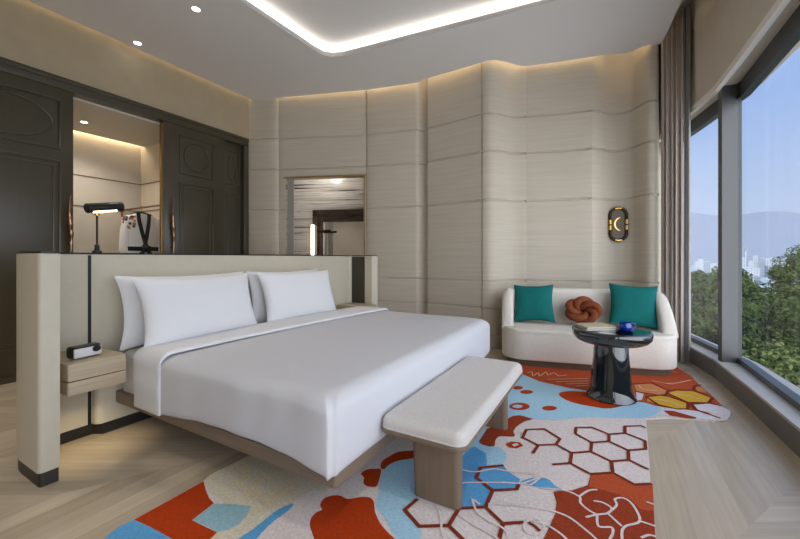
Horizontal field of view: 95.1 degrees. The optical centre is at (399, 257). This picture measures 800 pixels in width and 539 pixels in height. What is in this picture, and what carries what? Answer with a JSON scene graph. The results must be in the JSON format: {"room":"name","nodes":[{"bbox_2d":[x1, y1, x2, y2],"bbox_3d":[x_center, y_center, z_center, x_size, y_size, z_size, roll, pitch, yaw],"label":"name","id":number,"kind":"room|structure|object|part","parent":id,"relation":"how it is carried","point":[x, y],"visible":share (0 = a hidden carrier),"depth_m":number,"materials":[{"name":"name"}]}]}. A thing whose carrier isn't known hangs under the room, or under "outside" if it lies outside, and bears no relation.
{"room":"hotel room","nodes":[
{"label":"hotel room","id":0,"kind":"room"},
{"bbox_2d":[73,130,140,252],"bbox_3d":[-4.645,-0.300,5.054,0.130,3.000,2.200,0,0,30],"label":"wall","id":1,"kind":"structure","parent":0,"point":[93,155],"depth_m":5.38,"materials":[{"name":"beige paint"}]},
{"bbox_2d":[73,174,159,211],"bbox_3d":[-4.073,-0.586,4.643,1.270,1.172,2.010,0,0,30],"label":"trim","id":2,"kind":"structure","parent":1,"relation":"attached to","point":[73,174],"depth_m":5.57,"materials":[{"name":"brown metal"}]},
{"bbox_2d":[119,204,159,216],"bbox_3d":[-3.733,-1.150,5.283,1.230,1.050,0.064,0,0,30],"label":"rail","id":3,"kind":"object","parent":1,"relation":"attached to","point":[159,204],"visible":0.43,"depth_m":5.31,"materials":[{"name":"brown metal"}]},
{"bbox_2d":[128,206,153,216],"bbox_3d":[-3.728,-0.659,5.281,0.024,0.196,0.415,0,0,30],"label":"hanger","id":4,"kind":"object","parent":3,"relation":"hanging from","point":[140,206],"visible":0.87,"depth_m":5.26,"materials":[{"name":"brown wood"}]},
{"bbox_2d":[118,213,159,252],"bbox_3d":[-3.698,-0.168,5.263,0.309,0.937,0.579,0,0,30],"label":"robe","id":5,"kind":"object","parent":4,"relation":"hanging from","point":[139,233],"visible":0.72,"depth_m":5.18,"materials":[{"name":"white fabric"}]},
{"bbox_3d":[-3.737,-0.725,5.286,1.220,0.028,0.028,0,0,30],"label":"rail","id":6,"kind":"part","parent":3,"relation":"part of","materials":[{"name":"brown metal"}]},
{"bbox_2d":[73,97,159,146],"bbox_3d":[-3.991,-1.800,4.596,1.240,0.100,2.010,0,0,30],"label":"ceiling","id":7,"kind":"structure","parent":0,"point":[106,122],"depth_m":4.80,"materials":[{"name":"beige paint"}]},
{"bbox_2d":[0,0,248,138],"bbox_3d":[-4.171,-2.315,2.962,0.120,0.830,6.830,0,0,30],"label":"wall","id":8,"kind":"structure","parent":0,"point":[31,34],"depth_m":4.26,"materials":[{"name":"beige paint"}]},
{"bbox_2d":[141,143,159,220],"bbox_3d":[-3.557,-0.300,5.603,1.480,3.000,0.170,0,0,30],"label":"wall","id":9,"kind":"structure","parent":0,"point":[150,155],"depth_m":5.67,"materials":[{"name":"beige paint"}]},
{"bbox_2d":[286,178,363,254],"bbox_3d":[-1.163,-0.250,6.811,2.750,2.900,0.120,0,0,8],"label":"wall","id":10,"kind":"structure","parent":0,"point":[310,195],"depth_m":6.81,"materials":[{"name":"stone"}]},
{"bbox_2d":[313,209,363,254],"bbox_3d":[-0.769,-0.340,6.534,1.690,1.080,0.312,0,0,8],"label":"bathroom mirror","id":11,"kind":"object","parent":10,"relation":"attached to","point":[346,237],"depth_m":6.67,"materials":[{"name":"clear mirror"}]},
{"bbox_2d":[311,225,313,254],"bbox_3d":[-1.581,-0.325,6.649,0.044,0.550,0.078,0,0,8],"label":"light bar","id":12,"kind":"object","parent":11,"relation":"attached to","point":[312,226],"visible":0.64,"depth_m":6.61,"materials":[{"name":"white glass"}]},
{"bbox_3d":[-1.364,-0.487,6.592,0.292,0.048,0.159,0,0,30],"label":"mirror arm","id":13,"kind":"part","parent":11,"relation":"part of"},
{"bbox_2d":[324,222,363,254],"bbox_3d":[-0.656,-0.230,6.650,1.500,0.860,0.048,0,0,8],"label":"mirror glass","id":14,"kind":"object","parent":11,"relation":"attached to","point":[345,238],"depth_m":6.68,"materials":[{"name":"white mirror"}]},
{"bbox_2d":[28,0,681,99],"bbox_3d":[-1.254,-2.562,2.176,5.640,0.035,8.145,0,0,30],"label":"ceiling","id":15,"kind":"structure","parent":0,"point":[228,44],"depth_m":4.32,"materials":[{"name":"white paint"}]},
{"bbox_2d":[132,40,142,45],"bbox_3d":[-3.106,-2.542,4.330,0.108,0.008,0.108,0,0,30],"label":"recessed light","id":16,"kind":"object","parent":15,"relation":"in","point":[137,43],"visible":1,"depth_m":4.33,"materials":[{"name":"white paint"}]},
{"bbox_2d":[190,6,201,12],"bbox_3d":[-2.084,-2.542,3.739,0.108,0.008,0.108,0,0,30],"label":"recessed light","id":17,"kind":"object","parent":15,"relation":"in","point":[196,9],"visible":1,"depth_m":3.74,"materials":[{"name":"white paint"}]},
{"bbox_2d":[238,0,558,56],"bbox_3d":[-0.945,-2.567,1.697,3.104,0.054,5.817,0,0,30],"label":"trim","id":18,"kind":"structure","parent":15,"relation":"attached to","point":[552,1],"depth_m":4.08,"materials":[{"name":"white paint"}]},
{"bbox_2d":[247,0,538,52],"bbox_3d":[-0.963,-2.679,1.697,3.650,0.020,6.400,0,0,30],"label":"ceiling","id":19,"kind":"structure","parent":0,"point":[332,26],"depth_m":4.04,"materials":[{"name":"white paint"}]},
{"bbox_2d":[0,349,799,538],"bbox_3d":[-1.681,1.325,3.054,8.060,0.250,9.550,0,0,30],"label":"floor","id":20,"kind":"structure","parent":0,"point":[732,478],"depth_m":2.00,"materials":[{"name":"brown wood"}]},
{"bbox_2d":[0,56,248,384],"bbox_3d":[-3.488,-0.350,4.017,0.206,3.100,4.240,0,0,30],"label":"wardrobe","id":21,"kind":"object","parent":20,"relation":"on","point":[204,169],"visible":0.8,"depth_m":3.86,"materials":[{"name":"black wood"}]},
{"bbox_3d":[-3.773,-0.060,3.458,0.016,1.920,0.887,0,0,30],"label":"panel moulding","id":22,"kind":"part","parent":21,"relation":"part of","materials":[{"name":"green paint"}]},
{"bbox_3d":[-3.776,-1.395,3.460,0.023,0.530,0.887,0,0,30],"label":"panel moulding","id":23,"kind":"part","parent":21,"relation":"part of","materials":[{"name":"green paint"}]},
{"bbox_3d":[-3.811,-0.318,3.450,0.045,2.915,1.136,0,0,30],"label":"door","id":24,"kind":"part","parent":21,"relation":"part of","materials":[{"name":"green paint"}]},
{"bbox_3d":[-3.492,-0.355,3.879,0.053,0.632,0.085,0,0,-40],"label":"handle","id":25,"kind":"part","parent":21,"relation":"part of","materials":[{"name":"brown metal"}]},
{"bbox_3d":[-2.971,-0.405,4.796,0.053,0.772,0.085,0,0,-40],"label":"handle","id":26,"kind":"part","parent":21,"relation":"part of","materials":[{"name":"brown metal"}]},
{"bbox_3d":[-2.864,-0.318,5.117,0.045,2.915,0.870,0,0,30],"label":"door","id":27,"kind":"part","parent":21,"relation":"part of","materials":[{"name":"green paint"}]},
{"bbox_3d":[-2.831,-0.060,5.116,0.016,1.920,0.500,0,0,30],"label":"panel moulding","id":28,"kind":"part","parent":21,"relation":"part of","materials":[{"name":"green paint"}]},
{"bbox_3d":[-2.834,-1.395,5.118,0.023,0.530,0.500,0,0,30],"label":"panel moulding","id":29,"kind":"part","parent":21,"relation":"part of","materials":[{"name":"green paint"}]},
{"bbox_3d":[-2.595,-0.060,5.654,0.016,1.920,0.270,0,0,30],"label":"panel moulding","id":30,"kind":"part","parent":21,"relation":"part of","materials":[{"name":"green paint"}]},
{"bbox_3d":[-2.598,-1.395,5.656,0.023,0.530,0.270,0,0,30],"label":"panel moulding","id":31,"kind":"part","parent":21,"relation":"part of","materials":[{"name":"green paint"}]},
{"bbox_3d":[-2.629,-0.318,5.651,0.045,2.915,0.370,0,0,30],"label":"door","id":32,"kind":"part","parent":21,"relation":"part of","materials":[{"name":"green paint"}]},
{"bbox_2d":[16,251,377,487],"bbox_3d":[-1.317,0.582,3.523,0.630,1.236,3.378,0,0,30],"label":"headboard","id":33,"kind":"object","parent":20,"relation":"on","point":[64,300],"visible":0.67,"depth_m":2.42,"materials":[{"name":"beige leather"}]},
{"bbox_2d":[60,348,125,396],"bbox_3d":[-1.966,0.688,2.273,0.425,0.175,0.290,0,0,30],"label":"nightstand","id":34,"kind":"object","parent":33,"relation":"attached to","point":[107,368],"visible":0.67,"depth_m":2.15,"materials":[{"name":"brown wood"}]},
{"bbox_2d":[66,342,101,358],"bbox_3d":[-1.910,0.561,2.218,0.088,0.070,0.151,0,0,21],"label":"clock radio","id":35,"kind":"object","parent":34,"relation":"on","point":[83,350],"visible":1,"depth_m":2.19,"materials":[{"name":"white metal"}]},
{"bbox_3d":[-1.882,0.565,2.207,0.014,0.054,0.144,0,0,21],"label":"panel","id":36,"kind":"part","parent":35,"relation":"part of","materials":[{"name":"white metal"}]},
{"bbox_2d":[93,345,100,350],"bbox_3d":[-1.858,0.553,2.244,0.010,0.037,0.046,0,0,21],"label":"clock","id":37,"kind":"object","parent":35,"relation":"on","point":[95,347],"depth_m":2.24,"materials":[{"name":"black metal"}]},
{"bbox_3d":[-1.966,0.738,2.273,0.425,0.074,0.290,0,0,30],"label":"drawer","id":38,"kind":"part","parent":34,"relation":"part of","materials":[{"name":"brown wood"}]},
{"bbox_2d":[84,202,124,252],"bbox_3d":[-2.106,-0.224,2.610,0.067,0.377,0.230,0,0,30],"label":"reading lamp","id":39,"kind":"object","parent":33,"relation":"on","point":[97,209],"visible":1,"depth_m":2.57,"materials":[{"name":"black metal"}]},
{"bbox_3d":[-2.128,-0.199,2.571,0.013,0.215,0.013,0,0,30],"label":"stem","id":40,"kind":"part","parent":39,"relation":"part of","materials":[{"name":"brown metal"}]},
{"bbox_3d":[-2.106,-0.361,2.610,0.067,0.104,0.230,0,0,30],"label":"lamp shade","id":41,"kind":"part","parent":39,"relation":"part of","materials":[{"name":"black metal"}]},
{"bbox_3d":[-1.440,0.938,3.584,0.065,0.375,2.550,0,0,30],"label":"panel","id":42,"kind":"part","parent":33,"relation":"part of","materials":[{"name":"beige leather"}]},
{"bbox_2d":[337,302,375,309],"bbox_3d":[-0.565,0.688,4.740,0.425,0.175,0.285,0,0,30],"label":"nightstand","id":43,"kind":"object","parent":33,"relation":"attached to","point":[349,304],"visible":0.29,"depth_m":4.71,"materials":[{"name":"brown wood"}]},
{"bbox_2d":[116,347,488,487],"bbox_3d":[-0.551,0.922,3.085,1.965,0.555,2.350,0,0,30],"label":"bed","id":44,"kind":"object","parent":20,"relation":"on","point":[125,396],"visible":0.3,"depth_m":1.88,"materials":[{"name":"beige wood"}]},
{"bbox_3d":[-0.568,0.784,3.095,1.925,0.278,2.290,0,0,30],"label":"mattress","id":45,"kind":"part","parent":44,"relation":"part of","materials":[{"name":"white fabric"}]},
{"bbox_2d":[115,271,242,350],"bbox_3d":[-1.672,0.375,2.928,0.225,0.501,1.014,0,0,35],"label":"bed pillow","id":46,"kind":"object","parent":44,"relation":"on","point":[134,328],"visible":0.19,"depth_m":2.53,"materials":[{"name":"white fabric"}]},
{"bbox_2d":[246,271,266,323],"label":"bed pillow","id":47,"kind":"object","parent":44,"relation":"on","point":[258,304],"depth_m":3.44,"materials":[{"name":"white fabric"}]},
{"bbox_2d":[262,269,316,272],"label":"bed pillow","id":48,"kind":"object","parent":44,"relation":"on","point":[312,270],"depth_m":3.93,"materials":[{"name":"white fabric"}]},
{"bbox_2d":[257,270,335,321],"bbox_3d":[-1.003,0.370,3.704,0.264,0.477,0.940,0,0,34],"label":"bed pillow","id":49,"kind":"object","parent":44,"relation":"on","point":[286,295],"visible":0.89,"depth_m":3.53,"materials":[{"name":"white fabric"}]},
{"bbox_2d":[133,306,489,480],"bbox_3d":[-0.399,0.754,2.992,1.670,0.393,2.462,0,0,30],"label":"duvet","id":50,"kind":"object","parent":44,"relation":"on","point":[317,390],"visible":0.98,"depth_m":2.09,"materials":[{"name":"grey fabric"}]},
{"bbox_2d":[131,273,256,346],"bbox_3d":[-1.508,0.370,2.812,0.255,0.478,0.938,0,0,27],"label":"bed pillow","id":51,"kind":"object","parent":50,"relation":"on","point":[174,309],"visible":0.94,"depth_m":2.64,"materials":[{"name":"white fabric"}]},
{"bbox_2d":[104,365,729,538],"bbox_3d":[0.923,1.190,2.732,2.744,0.017,4.679,0,0,30],"label":"rug","id":52,"kind":"object","parent":20,"relation":"on","point":[568,463],"visible":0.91,"depth_m":1.88,"materials":[{"name":"carpet"}]},
{"bbox_2d":[382,356,522,509],"bbox_3d":[0.416,0.987,2.314,0.457,0.395,1.340,0,0,30],"label":"bench","id":53,"kind":"object","parent":52,"relation":"on","point":[444,418],"visible":1,"depth_m":1.84,"materials":[{"name":"grey wood"}]},
{"bbox_3d":[0.182,1.032,1.803,0.256,0.305,0.070,0,0,30],"label":"leg","id":54,"kind":"part","parent":53,"relation":"part of","materials":[{"name":"grey wood"}]},
{"bbox_2d":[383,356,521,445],"bbox_3d":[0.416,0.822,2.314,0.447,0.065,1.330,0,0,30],"label":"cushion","id":55,"kind":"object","parent":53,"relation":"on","point":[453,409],"depth_m":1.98,"materials":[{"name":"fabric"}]},
{"bbox_3d":[0.634,1.032,2.598,0.256,0.305,0.070,0,0,30],"label":"leg","id":56,"kind":"part","parent":53,"relation":"part of","materials":[{"name":"grey wood"}]},
{"bbox_2d":[501,287,678,375],"bbox_3d":[2.068,0.778,4.177,1.753,0.816,0.766,0,0,17],"label":"sofa","id":57,"kind":"object","parent":52,"relation":"on","point":[538,343],"visible":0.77,"depth_m":3.94,"materials":[{"name":"white fabric"}]},
{"bbox_2d":[514,284,555,322],"bbox_3d":[1.619,0.545,4.420,0.470,0.454,0.211,0,0,17],"label":"throw cushion","id":58,"kind":"object","parent":57,"relation":"on","point":[532,302],"visible":1,"depth_m":4.36,"materials":[{"name":"teal fabric"}]},
{"bbox_2d":[565,296,601,322],"bbox_3d":[2.120,0.603,4.242,0.389,0.324,0.261,0,0,13],"label":"cushion","id":59,"kind":"object","parent":57,"relation":"on","point":[582,309],"visible":1,"depth_m":4.18,"materials":[{"name":"orange fabric"}]},
{"bbox_2d":[504,320,675,339],"bbox_3d":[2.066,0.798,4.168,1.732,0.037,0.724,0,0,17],"label":"seat cushion","id":60,"kind":"object","parent":57,"relation":"on","point":[562,328],"depth_m":4.04,"materials":[{"name":"white fabric"}]},
{"bbox_3d":[2.095,0.593,4.266,1.740,0.445,0.580,0,0,17],"label":"backrest","id":61,"kind":"part","parent":57,"relation":"part of","materials":[{"name":"white fabric"}]},
{"bbox_2d":[609,283,657,329],"bbox_3d":[2.599,0.532,4.085,0.500,0.484,0.231,0,0,22],"label":"throw cushion","id":62,"kind":"object","parent":57,"relation":"on","point":[637,305],"visible":0.94,"depth_m":4.02,"materials":[{"name":"teal fabric"}]},
{"bbox_2d":[572,323,653,405],"bbox_3d":[1.797,0.892,3.119,0.604,0.583,0.604,0,0,30],"label":"side table","id":63,"kind":"object","parent":52,"relation":"on","point":[610,378],"visible":0.84,"depth_m":2.99,"materials":[{"name":"black paint"}]},
{"bbox_2d":[573,324,618,330],"bbox_3d":[1.681,0.598,3.151,0.275,0.016,0.216,0,0,-2],"label":"book","id":64,"kind":"object","parent":63,"relation":"on","point":[582,328],"visible":0.53,"depth_m":3.05,"materials":[{"name":"grey paper"}]},
{"bbox_2d":[573,322,616,328],"bbox_3d":[1.681,0.583,3.157,0.265,0.014,0.206,0,0,-6],"label":"book","id":65,"kind":"object","parent":64,"relation":"on","point":[596,325],"visible":1,"depth_m":3.12,"materials":[{"name":"beige paper"}]},
{"bbox_2d":[617,328,634,331],"bbox_3d":[1.867,0.597,3.034,0.138,0.016,0.138,0,0,30],"label":"saucer","id":66,"kind":"object","parent":63,"relation":"on","point":[631,330],"visible":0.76,"depth_m":2.99,"materials":[{"name":"blue ceramic"}]},
{"bbox_2d":[618,322,635,330],"bbox_3d":[1.874,0.565,3.027,0.116,0.062,0.098,0,0,45],"label":"mug","id":67,"kind":"object","parent":66,"relation":"on","point":[627,326],"visible":0.99,"depth_m":3.00,"materials":[{"name":"blue ceramic"}]},
{"bbox_2d":[382,372,522,452],"bbox_3d":[0.416,0.866,2.314,0.457,0.027,1.340,0,0,30],"label":"bench cushion","id":68,"kind":"object","parent":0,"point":[411,436],"depth_m":1.76,"materials":[{"name":"fabric"}]},
{"bbox_2d":[249,44,658,349],"bbox_3d":[0.376,-0.765,5.245,5.775,3.930,0.480,0,0,14],"label":"wall","id":69,"kind":"structure","parent":0,"point":[484,179],"depth_m":4.92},
{"bbox_2d":[287,178,293,254],"bbox_3d":[-1.738,-0.511,5.819,0.110,1.502,0.012,0,0,8],"label":"trim","id":70,"kind":"structure","parent":69,"relation":"attached to","point":[290,182],"depth_m":5.81,"materials":[{"name":"grey glass"}]},
{"bbox_2d":[283,174,366,254],"bbox_3d":[-1.177,-0.510,5.788,1.340,1.560,0.150,0,0,8],"label":"trim","id":71,"kind":"structure","parent":69,"relation":"attached to","point":[349,175],"depth_m":5.72,"materials":[{"name":"beige metal"}]},
{"bbox_2d":[608,207,628,241],"bbox_3d":[2.848,-0.440,4.780,0.232,0.462,0.090,0,0,18],"label":"wall sconce","id":72,"kind":"object","parent":69,"relation":"attached to","point":[618,221],"visible":1,"depth_m":4.77,"materials":[{"name":"brown metal"}]},
{"bbox_2d":[657,101,683,316],"bbox_3d":[3.606,-0.815,4.789,0.460,4.030,1.010,0,0,30],"label":"wall","id":73,"kind":"structure","parent":0,"point":[659,194],"depth_m":5.28,"materials":[{"name":"beige"}]},
{"bbox_2d":[659,0,690,53],"bbox_3d":[1.744,-2.890,1.137,0.790,0.320,9.700,0,0,30],"label":"ceiling","id":74,"kind":"structure","parent":0,"point":[684,3],"depth_m":4.26,"materials":[{"name":"white paint"}]},
{"bbox_2d":[661,7,682,362],"bbox_3d":[3.176,-0.831,4.269,0.109,4.038,0.242,0,0,-27],"label":"curtain","id":75,"kind":"object","parent":74,"relation":"hanging from","point":[672,43],"visible":0.81,"depth_m":4.25,"materials":[{"name":"grey fabric"}]},
{"bbox_2d":[659,0,799,134],"bbox_3d":[1.839,-2.365,1.059,0.653,1.370,9.384,0,0,28],"label":"wall","id":76,"kind":"structure","parent":0,"point":[720,29],"depth_m":3.50,"materials":[{"name":"beige paint"}]},
{"bbox_2d":[683,4,690,363],"bbox_3d":[3.256,-0.831,4.149,0.064,4.038,0.074,0,0,42],"label":"sheer curtain","id":77,"kind":"object","parent":76,"relation":"hanging from","point":[687,10],"visible":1,"depth_m":4.14,"materials":[{"name":"grey fabric"}]},
{"bbox_2d":[683,81,749,364],"bbox_3d":[3.493,-0.343,4.345,0.185,2.715,1.820,0,0,18],"label":"window","id":78,"kind":"structure","parent":76,"relation":"in","point":[727,108],"depth_m":3.55,"materials":[{"name":"grey metal"}]},
{"bbox_2d":[659,0,790,141],"bbox_3d":[1.670,-1.675,1.128,0.334,0.060,9.309,0,0,28],"label":"trim","id":79,"kind":"structure","parent":76,"relation":"attached to","point":[778,7],"depth_m":2.94,"materials":[{"name":"white"}]},
{"bbox_2d":[741,5,799,410],"bbox_3d":[1.383,-0.343,0.232,0.175,2.715,7.472,0,0,30],"label":"window","id":80,"kind":"structure","parent":76,"relation":"in","point":[788,36],"depth_m":2.83,"materials":[{"name":"grey metal"}]},
{"bbox_3d":[1.747,1.242,1.109,0.718,0.415,9.372,0,0,30],"label":"wall","id":81,"kind":"structure","parent":0,"visible":0},
{"bbox_2d":[691,349,799,457],"bbox_3d":[1.676,1.117,1.124,0.305,0.165,9.308,0,0,28],"label":"trim","id":82,"kind":"structure","parent":81,"relation":"attached to","point":[777,424],"depth_m":2.81,"materials":[{"name":"grey"}]},
{"bbox_2d":[691,333,799,431],"bbox_3d":[1.821,1.025,1.067,0.630,0.020,9.377,0,0,28],"label":"window sill","id":83,"kind":"structure","parent":81,"relation":"on","point":[766,394],"depth_m":2.94,"materials":[{"name":"grey metal"}]},
{"label":"outside","id":84,"kind":"structure","parent":0,"visible":0},
{"bbox_2d":[691,265,799,294],"bbox_3d":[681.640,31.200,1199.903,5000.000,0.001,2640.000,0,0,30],"label":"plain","id":85,"kind":"object","parent":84,"point":[762,279],"depth_m":507.48,"materials":[{"name":"white"}]},
{"bbox_2d":[698,259,703,273],"bbox_3d":[495.348,16.200,602.848,7.700,30.000,7.700,0,0,39],"label":"building","id":86,"kind":"structure","parent":85,"relation":"on","point":[700,261],"depth_m":599.42,"materials":[{"name":"grey concrete"}]},
{"bbox_2d":[704,261,710,274],"bbox_3d":[540.142,18.450,644.012,10.800,25.500,10.800,0,0,40],"label":"building","id":87,"kind":"structure","parent":85,"relation":"on","point":[707,263],"depth_m":639.48,"materials":[{"name":"grey concrete"}]},
{"bbox_2d":[710,263,716,271],"bbox_3d":[516.628,19.850,603.156,8.500,22.700,8.500,0,0,41],"label":"building","id":88,"kind":"structure","parent":85,"relation":"on","point":[713,264],"depth_m":600.88,"materials":[{"name":"grey concrete"}]},
{"bbox_2d":[742,257,745,266],"bbox_3d":[565.181,14.950,602.130,5.200,32.500,6.300,0,0,43],"label":"building","id":89,"kind":"structure","parent":85,"relation":"on","point":[743,258],"depth_m":600.00,"materials":[{"name":"grey concrete"}]},
{"bbox_2d":[742,267,753,281],"bbox_3d":[402.361,20.700,423.759,10.600,21.000,10.600,0,0,44],"label":"building","id":90,"kind":"structure","parent":85,"relation":"on","point":[750,270],"depth_m":418.87,"materials":[{"name":"grey concrete"}]},
{"bbox_2d":[748,260,753,266],"bbox_3d":[539.206,17.250,562.189,6.400,27.900,6.400,0,0,44],"label":"building","id":91,"kind":"structure","parent":85,"relation":"on","point":[750,263],"depth_m":560.36,"materials":[{"name":"grey concrete"}]},
{"bbox_2d":[753,255,757,267],"bbox_3d":[603.854,13.250,622.126,6.200,35.900,6.300,0,0,44],"label":"building","id":92,"kind":"structure","parent":85,"relation":"on","point":[755,258],"depth_m":619.80,"materials":[{"name":"grey concrete"}]},
{"bbox_2d":[754,267,759,284],"bbox_3d":[420.728,21.100,432.517,7.300,20.200,7.300,0,0,44],"label":"building","id":93,"kind":"structure","parent":85,"relation":"on","point":[756,269],"depth_m":429.12,"materials":[{"name":"grey concrete"}]},
{"bbox_2d":[759,258,764,276],"bbox_3d":[595.726,15.350,602.341,6.900,31.700,6.900,0,0,45],"label":"building","id":94,"kind":"structure","parent":85,"relation":"on","point":[761,260],"depth_m":599.56,"materials":[{"name":"grey concrete"}]},
{"bbox_2d":[765,258,767,276],"bbox_3d":[613.159,15.600,612.435,7.300,31.200,7.300,0,0,-45],"label":"building","id":95,"kind":"structure","parent":85,"relation":"on","point":[766,259],"depth_m":609.90,"materials":[{"name":"grey concrete"}]},
{"bbox_2d":[768,258,773,275],"bbox_3d":[600.347,15.200,592.232,6.700,32.000,6.700,0,0,-45],"label":"building","id":96,"kind":"structure","parent":85,"relation":"on","point":[769,259],"depth_m":591.28,"materials":[{"name":"grey concrete"}]},
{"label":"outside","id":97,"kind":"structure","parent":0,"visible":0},
{"bbox_3d":[23.857,17.850,41.997,120.000,22.700,83.400,0,0,30],"label":"slope","id":98,"kind":"object","parent":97,"visible":0},
{"bbox_2d":[691,266,799,359],"bbox_3d":[11.135,4.732,13.161,5.118,9.068,5.086,0,0,-33],"label":"tree","id":99,"kind":"object","parent":98,"relation":"on","point":[761,318],"visible":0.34,"depth_m":11.70,"materials":[{"name":"green plant"}]},
{"bbox_2d":[692,289,799,341],"bbox_3d":[14.396,5.665,15.352,5.245,9.164,5.094,0,0,-6],"label":"tree","id":100,"kind":"object","parent":98,"relation":"on","point":[710,336],"visible":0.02,"depth_m":14.47,"materials":[{"name":"green plant"}]},
{"bbox_2d":[742,339,799,382],"bbox_3d":[11.208,5.154,9.758,4.809,6.515,4.581,0,0,16],"label":"tree","id":101,"kind":"object","parent":98,"relation":"on","point":[768,357],"visible":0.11,"depth_m":9.96,"materials":[{"name":"green plant"}]},
{"bbox_2d":[742,353,799,387],"bbox_3d":[9.239,5.236,9.074,4.589,5.500,4.457,0,0,33],"label":"tree","id":102,"kind":"object","parent":98,"relation":"on","point":[791,376],"visible":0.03,"depth_m":9.12,"materials":[{"name":"green plant"}]},
{"bbox_2d":[763,315,799,363],"bbox_3d":[13.059,5.164,10.235,4.272,7.347,4.299,0,0,-31],"label":"tree","id":103,"kind":"object","parent":98,"relation":"on","point":[793,341],"visible":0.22,"depth_m":10.94,"materials":[{"name":"green plant"}]},
{"bbox_2d":[765,245,799,309],"bbox_3d":[16.280,4.645,13.737,3.540,10.950,3.716,0,0,0],"label":"tree","id":104,"kind":"object","parent":98,"relation":"on","point":[783,277],"visible":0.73,"depth_m":14.34,"materials":[{"name":"green plant"}]},
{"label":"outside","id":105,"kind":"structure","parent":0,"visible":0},
{"bbox_2d":[691,211,799,264],"bbox_3d":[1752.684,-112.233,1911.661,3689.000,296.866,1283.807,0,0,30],"label":"hills","id":106,"kind":"structure","parent":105,"point":[768,234],"depth_m":1791.27,"materials":[{"name":"blue"}]}
]}

